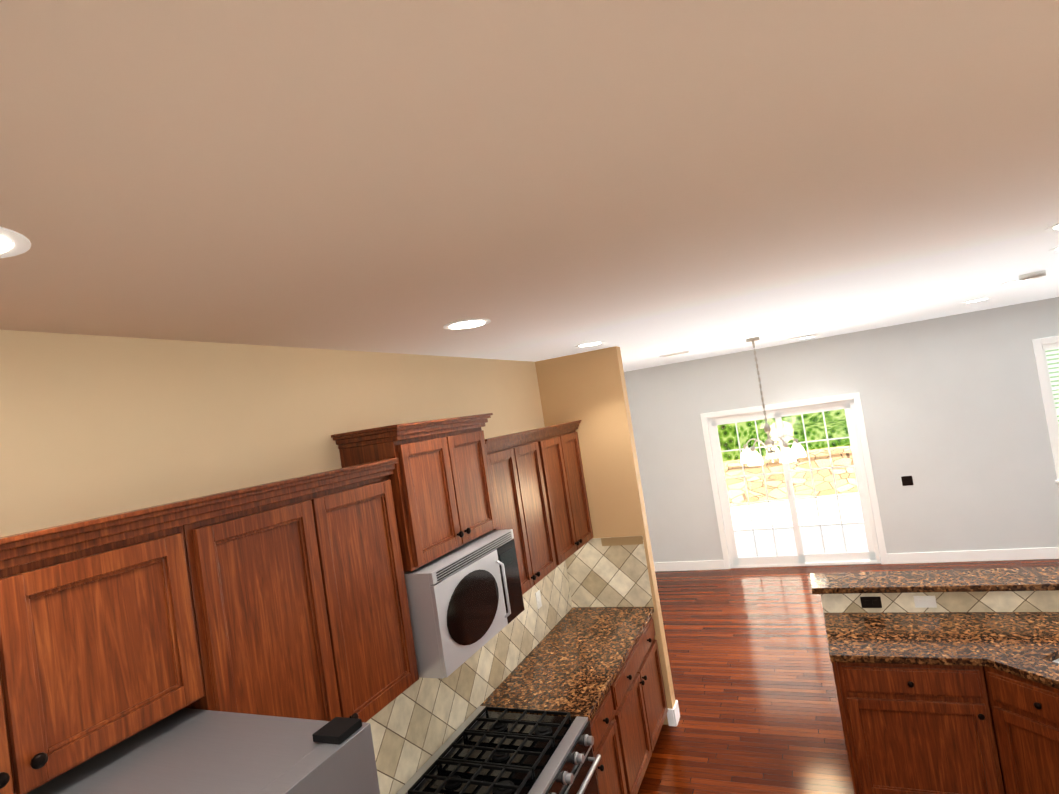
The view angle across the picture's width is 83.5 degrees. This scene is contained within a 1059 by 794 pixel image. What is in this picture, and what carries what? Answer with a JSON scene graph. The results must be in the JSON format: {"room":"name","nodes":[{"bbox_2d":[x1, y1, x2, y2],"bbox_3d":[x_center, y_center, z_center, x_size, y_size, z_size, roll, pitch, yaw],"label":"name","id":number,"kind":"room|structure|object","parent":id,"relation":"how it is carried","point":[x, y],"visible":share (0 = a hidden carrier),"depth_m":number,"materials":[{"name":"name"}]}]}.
{"room":"kitchen","nodes":[
{"label":"kitchen","id":0,"kind":"room"},
{"bbox_2d":[0,330,544,536],"bbox_3d":[-1.097,1.275,1.964,0.150,2.950,6.670,-9,-2,24],"label":"wall","id":1,"kind":"structure","parent":0,"point":[93,426],"depth_m":2.05,"materials":[{"name":"beige paint"}]},
{"bbox_2d":[0,512,219,793],"bbox_3d":[-1.249,0.629,1.322,0.282,0.510,0.913,-9,-2,24],"label":"upper cabinet","id":2,"kind":"object","parent":1,"relation":"attached to","point":[106,633],"depth_m":1.44,"materials":[{"name":"brown wood"}]},
{"bbox_2d":[144,464,418,722],"bbox_3d":[-0.843,0.795,2.170,0.282,0.905,0.950,-9,-2,24],"label":"upper cabinet","id":3,"kind":"object","parent":1,"relation":"attached to","point":[286,598],"depth_m":2.05,"materials":[{"name":"brown wood"}]},
{"bbox_2d":[331,413,497,571],"bbox_3d":[-0.500,0.442,2.969,0.365,0.633,0.878,-9,-2,24],"label":"upper cabinet","id":4,"kind":"object","parent":1,"relation":"attached to","point":[441,485],"visible":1,"depth_m":2.76,"materials":[{"name":"brown wood"}]},
{"bbox_2d":[404,529,524,678],"bbox_3d":[-0.384,0.979,2.936,0.440,0.445,0.796,-9,-2,24],"label":"over-the-range microwave","id":5,"kind":"object","parent":4,"relation":"attached to","point":[465,602],"visible":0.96,"depth_m":2.68,"materials":[{"name":"brushed stainless steel"},{"name":"black glass"}]},
{"bbox_2d":[366,536,652,793],"bbox_3d":[-0.069,1.448,3.182,0.674,0.549,3.384,-9,-2,24],"label":"backsplash","id":6,"kind":"structure","parent":1,"relation":"attached to","point":[416,725],"depth_m":3.68,"materials":[{"name":"tile"}]},
{"bbox_2d":[485,432,559,594],"bbox_3d":[-0.162,0.743,3.719,0.282,0.905,0.807,-9,-2,24],"label":"upper cabinet","id":7,"kind":"object","parent":1,"relation":"attached to","point":[518,474],"depth_m":3.69,"materials":[{"name":"brown wood"}]},
{"bbox_2d":[520,424,592,563],"bbox_3d":[0.164,0.718,4.460,0.282,0.905,0.811,-9,-2,24],"label":"upper cabinet","id":8,"kind":"object","parent":1,"relation":"attached to","point":[562,454],"depth_m":4.37,"materials":[{"name":"brown wood"}]},
{"bbox_2d":[0,0,1058,371],"bbox_3d":[3.177,-0.906,2.240,11.500,0.100,10.750,-9,-2,24],"label":"ceiling","id":9,"kind":"structure","parent":0,"point":[640,184],"depth_m":1.08,"materials":[{"name":"paint"}]},
{"bbox_2d":[0,226,30,257],"bbox_3d":[-0.978,-0.264,1.002,0.210,0.006,0.210,-9,-2,24],"label":"recessed light","id":10,"kind":"object","parent":9,"relation":"in","point":[13,243],"visible":1,"depth_m":1.05,"materials":[{"name":"white"}]},
{"bbox_2d":[443,319,490,329],"bbox_3d":[-0.274,-0.318,2.603,0.210,0.006,0.210,-9,-2,24],"label":"recessed light","id":11,"kind":"object","parent":9,"relation":"in","point":[467,324],"visible":0.98,"depth_m":2.58,"materials":[{"name":"white"}]},
{"bbox_2d":[575,341,603,346],"bbox_3d":[0.427,-0.371,4.195,0.210,0.006,0.210,-9,-2,24],"label":"recessed light","id":12,"kind":"object","parent":9,"relation":"in","point":[590,344],"visible":1,"depth_m":4.16,"materials":[{"name":"white"}]},
{"bbox_2d":[659,351,690,356],"bbox_3d":[1.593,-0.469,6.477,0.320,0.014,0.160,-9,-2,24],"label":"ceiling vent","id":13,"kind":"object","parent":9,"relation":"in","point":[678,353],"visible":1,"depth_m":6.42,"materials":[{"name":"white plastic"}]},
{"bbox_2d":[741,337,805,465],"bbox_3d":[2.348,0.031,5.968,0.625,1.260,0.604,-9,-2,24],"label":"chandelier","id":14,"kind":"object","parent":9,"relation":"hanging from","point":[752,457],"visible":1,"depth_m":5.89,"materials":[{"name":"white glass"}]},
{"bbox_2d":[788,333,818,339],"bbox_3d":[3.170,-0.696,6.869,0.320,0.012,0.160,-9,-2,24],"label":"ceiling vent","id":15,"kind":"object","parent":9,"relation":"in","point":[803,336],"visible":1,"depth_m":6.82,"materials":[{"name":"white metal"}]},
{"bbox_2d":[963,297,990,302],"bbox_3d":[4.117,-0.888,5.462,0.210,0.006,0.210,-9,-2,24],"label":"recessed light","id":16,"kind":"object","parent":9,"relation":"in","point":[976,300],"visible":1,"depth_m":5.43,"materials":[{"name":"white"}]},
{"bbox_2d":[999,279,1032,285],"bbox_3d":[3.568,-0.842,4.338,0.210,0.006,0.210,-9,-2,24],"label":"recessed light","id":17,"kind":"object","parent":9,"relation":"in","point":[1013,282],"visible":0.62,"depth_m":4.34,"materials":[{"name":"white"}]},
{"bbox_2d":[1018,270,1046,280],"bbox_3d":[3.344,-0.806,3.946,0.140,0.034,0.140,-9,-2,24],"label":"ceiling vent","id":18,"kind":"object","parent":9,"relation":"attached to","point":[1031,275],"visible":1,"depth_m":3.90,"materials":[{"name":"white plastic"}]},
{"bbox_2d":[1045,223,1058,230],"bbox_3d":[2.194,-0.699,2.368,0.210,0.006,0.210,-9,-2,24],"label":"recessed light","id":19,"kind":"object","parent":9,"relation":"in","point":[1053,227],"visible":0.93,"depth_m":2.41,"materials":[{"name":"white"}]},
{"bbox_2d":[535,346,675,724],"bbox_3d":[-0.185,1.242,5.142,2.450,2.950,0.120,-9,-2,24],"label":"wall","id":20,"kind":"structure","parent":0,"point":[588,389],"depth_m":4.70,"materials":[{"name":"beige paint"}]},
{"bbox_2d":[667,700,679,725],"bbox_3d":[0.037,2.633,5.091,2.455,0.130,0.148,-9,-2,24],"label":"baseboard","id":21,"kind":"structure","parent":20,"relation":"attached to","point":[673,716],"depth_m":4.55,"materials":[{"name":"white wood"}]},
{"bbox_2d":[624,297,1058,566],"bbox_3d":[5.538,0.438,7.040,11.500,2.950,0.150,-9,-2,24],"label":"wall","id":22,"kind":"structure","parent":0,"point":[955,421],"depth_m":7.32,"materials":[{"name":"grey paint"}]},
{"bbox_2d":[707,399,880,567],"bbox_3d":[3.486,1.203,7.952,1.830,2.110,0.100,-9,-2,24],"label":"sliding glass door","id":23,"kind":"structure","parent":22,"relation":"in","point":[871,555],"depth_m":7.91,"materials":[{"name":"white glass"}]},
{"bbox_2d":[700,392,887,568],"bbox_3d":[3.452,1.169,7.890,1.980,2.185,0.017,-9,-2,24],"label":"door frame","id":24,"kind":"structure","parent":22,"relation":"attached to","point":[869,474],"depth_m":7.76,"materials":[{"name":"white wood"}]},
{"bbox_2d":[654,547,1058,571],"bbox_3d":[5.716,1.834,6.919,11.480,0.130,0.013,-9,-2,24],"label":"baseboard","id":25,"kind":"structure","parent":22,"relation":"attached to","point":[983,555],"depth_m":7.21,"materials":[{"name":"white wood"}]},
{"bbox_2d":[901,476,912,485],"bbox_3d":[4.680,1.038,7.350,0.115,0.116,0.009,-9,-2,24],"label":"light switch","id":26,"kind":"object","parent":22,"relation":"attached to","point":[907,480],"visible":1,"depth_m":7.35,"materials":[{"name":"black plastic"}]},
{"bbox_2d":[1032,336,1058,486],"bbox_3d":[6.815,0.032,6.415,2.040,1.700,0.160,-9,-2,24],"label":"window","id":27,"kind":"structure","parent":22,"relation":"in","point":[1051,355],"depth_m":6.76,"materials":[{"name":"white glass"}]},
{"bbox_2d":[638,559,1058,793],"bbox_3d":[3.633,2.108,2.142,11.500,0.100,10.750,-9,-2,24],"label":"floor","id":28,"kind":"structure","parent":0,"point":[753,681],"depth_m":5.00,"materials":[{"name":"brown wood"}]},
{"bbox_2d":[27,708,379,793],"bbox_3d":[-0.753,1.754,1.141,0.890,1.848,0.904,-9,-2,24],"label":"refrigerator","id":29,"kind":"object","parent":28,"relation":"on","point":[189,751],"visible":0.92,"depth_m":1.39,"materials":[{"name":"silver metal"}]},
{"bbox_2d":[396,706,600,793],"bbox_3d":[-0.055,2.158,2.831,0.710,0.950,0.796,-9,-2,24],"label":"gas range","id":30,"kind":"object","parent":28,"relation":"on","point":[482,750],"visible":1,"depth_m":2.85,"materials":[{"name":"black metal"}]},
{"bbox_2d":[590,681,633,793],"bbox_3d":[0.161,2.184,3.431,0.665,0.872,0.461,-9,-2,24],"label":"base cabinet","id":31,"kind":"object","parent":28,"relation":"on","point":[612,771],"depth_m":3.38,"materials":[{"name":"brown wood"}]},
{"bbox_2d":[614,617,667,793],"bbox_3d":[0.488,2.159,4.174,0.665,0.872,1.163,-9,-2,24],"label":"base cabinet","id":32,"kind":"object","parent":28,"relation":"on","point":[627,720],"depth_m":3.98,"materials":[{"name":"brown wood"}]},
{"bbox_2d":[480,607,653,720],"bbox_3d":[0.330,1.713,3.976,0.674,0.040,1.623,-9,-2,24],"label":"countertop","id":33,"kind":"structure","parent":32,"relation":"on","point":[573,661],"depth_m":3.77,"materials":[{"name":"stone"}]},
{"bbox_2d":[833,662,1004,793],"bbox_3d":[2.230,1.873,3.495,0.708,0.872,0.683,-9,-2,24],"label":"base cabinet","id":34,"kind":"object","parent":28,"relation":"on","point":[918,729],"visible":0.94,"depth_m":3.22,"materials":[{"name":"brown wood"}]},
{"bbox_2d":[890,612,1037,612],"bbox_3d":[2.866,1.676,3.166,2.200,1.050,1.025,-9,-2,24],"label":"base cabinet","id":35,"kind":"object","parent":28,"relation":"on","point":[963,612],"visible":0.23,"depth_m":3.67,"materials":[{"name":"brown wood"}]},
{"bbox_2d":[810,567,1058,593],"bbox_3d":[2.991,1.121,3.653,2.300,0.039,0.340,-9,-2,24],"label":"countertop","id":36,"kind":"structure","parent":35,"relation":"on","point":[1005,579],"depth_m":3.74,"materials":[{"name":"stone"}]},
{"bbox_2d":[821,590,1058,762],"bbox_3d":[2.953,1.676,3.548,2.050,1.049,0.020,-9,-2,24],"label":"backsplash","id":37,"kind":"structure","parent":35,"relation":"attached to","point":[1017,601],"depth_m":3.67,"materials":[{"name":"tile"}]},
{"bbox_2d":[984,666,1058,793],"bbox_3d":[2.865,1.753,2.751,0.673,0.871,0.940,-8,-2,-21],"label":"base cabinet","id":38,"kind":"object","parent":28,"relation":"on","point":[1025,714],"visible":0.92,"depth_m":2.94,"materials":[{"name":"brown wood"}]},
{"bbox_2d":[824,612,1058,688],"bbox_3d":[2.309,1.356,2.223,2.049,0.040,2.919,-9,-2,24],"label":"countertop","id":39,"kind":"structure","parent":38,"relation":"on","point":[1024,645],"depth_m":3.34,"materials":[{"name":"stone"}]},
{"label":"outside","id":40,"kind":"structure","parent":0,"visible":0},
{"bbox_2d":[717,409,849,461],"bbox_3d":[10.266,-4.932,14.060,38.000,15.394,8.267,-9,-2,24],"label":"trees","id":41,"kind":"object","parent":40,"point":[725,438],"depth_m":14.41,"materials":[{"name":"green plant"}]},
{"bbox_2d":[730,493,867,556],"bbox_3d":[9.599,1.585,12.621,24.000,0.110,13.240,-9,-2,24],"label":"patio","id":42,"kind":"structure","parent":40,"point":[784,538],"depth_m":10.04,"materials":[{"name":"white concrete"}]},
{"bbox_2d":[723,445,857,506],"bbox_3d":[6.642,1.464,11.000,11.981,0.910,3.209,-9,-2,24],"label":"stone wall","id":43,"kind":"structure","parent":42,"relation":"on","point":[800,488],"depth_m":12.43,"materials":[{"name":"beige stone"}]}
]}

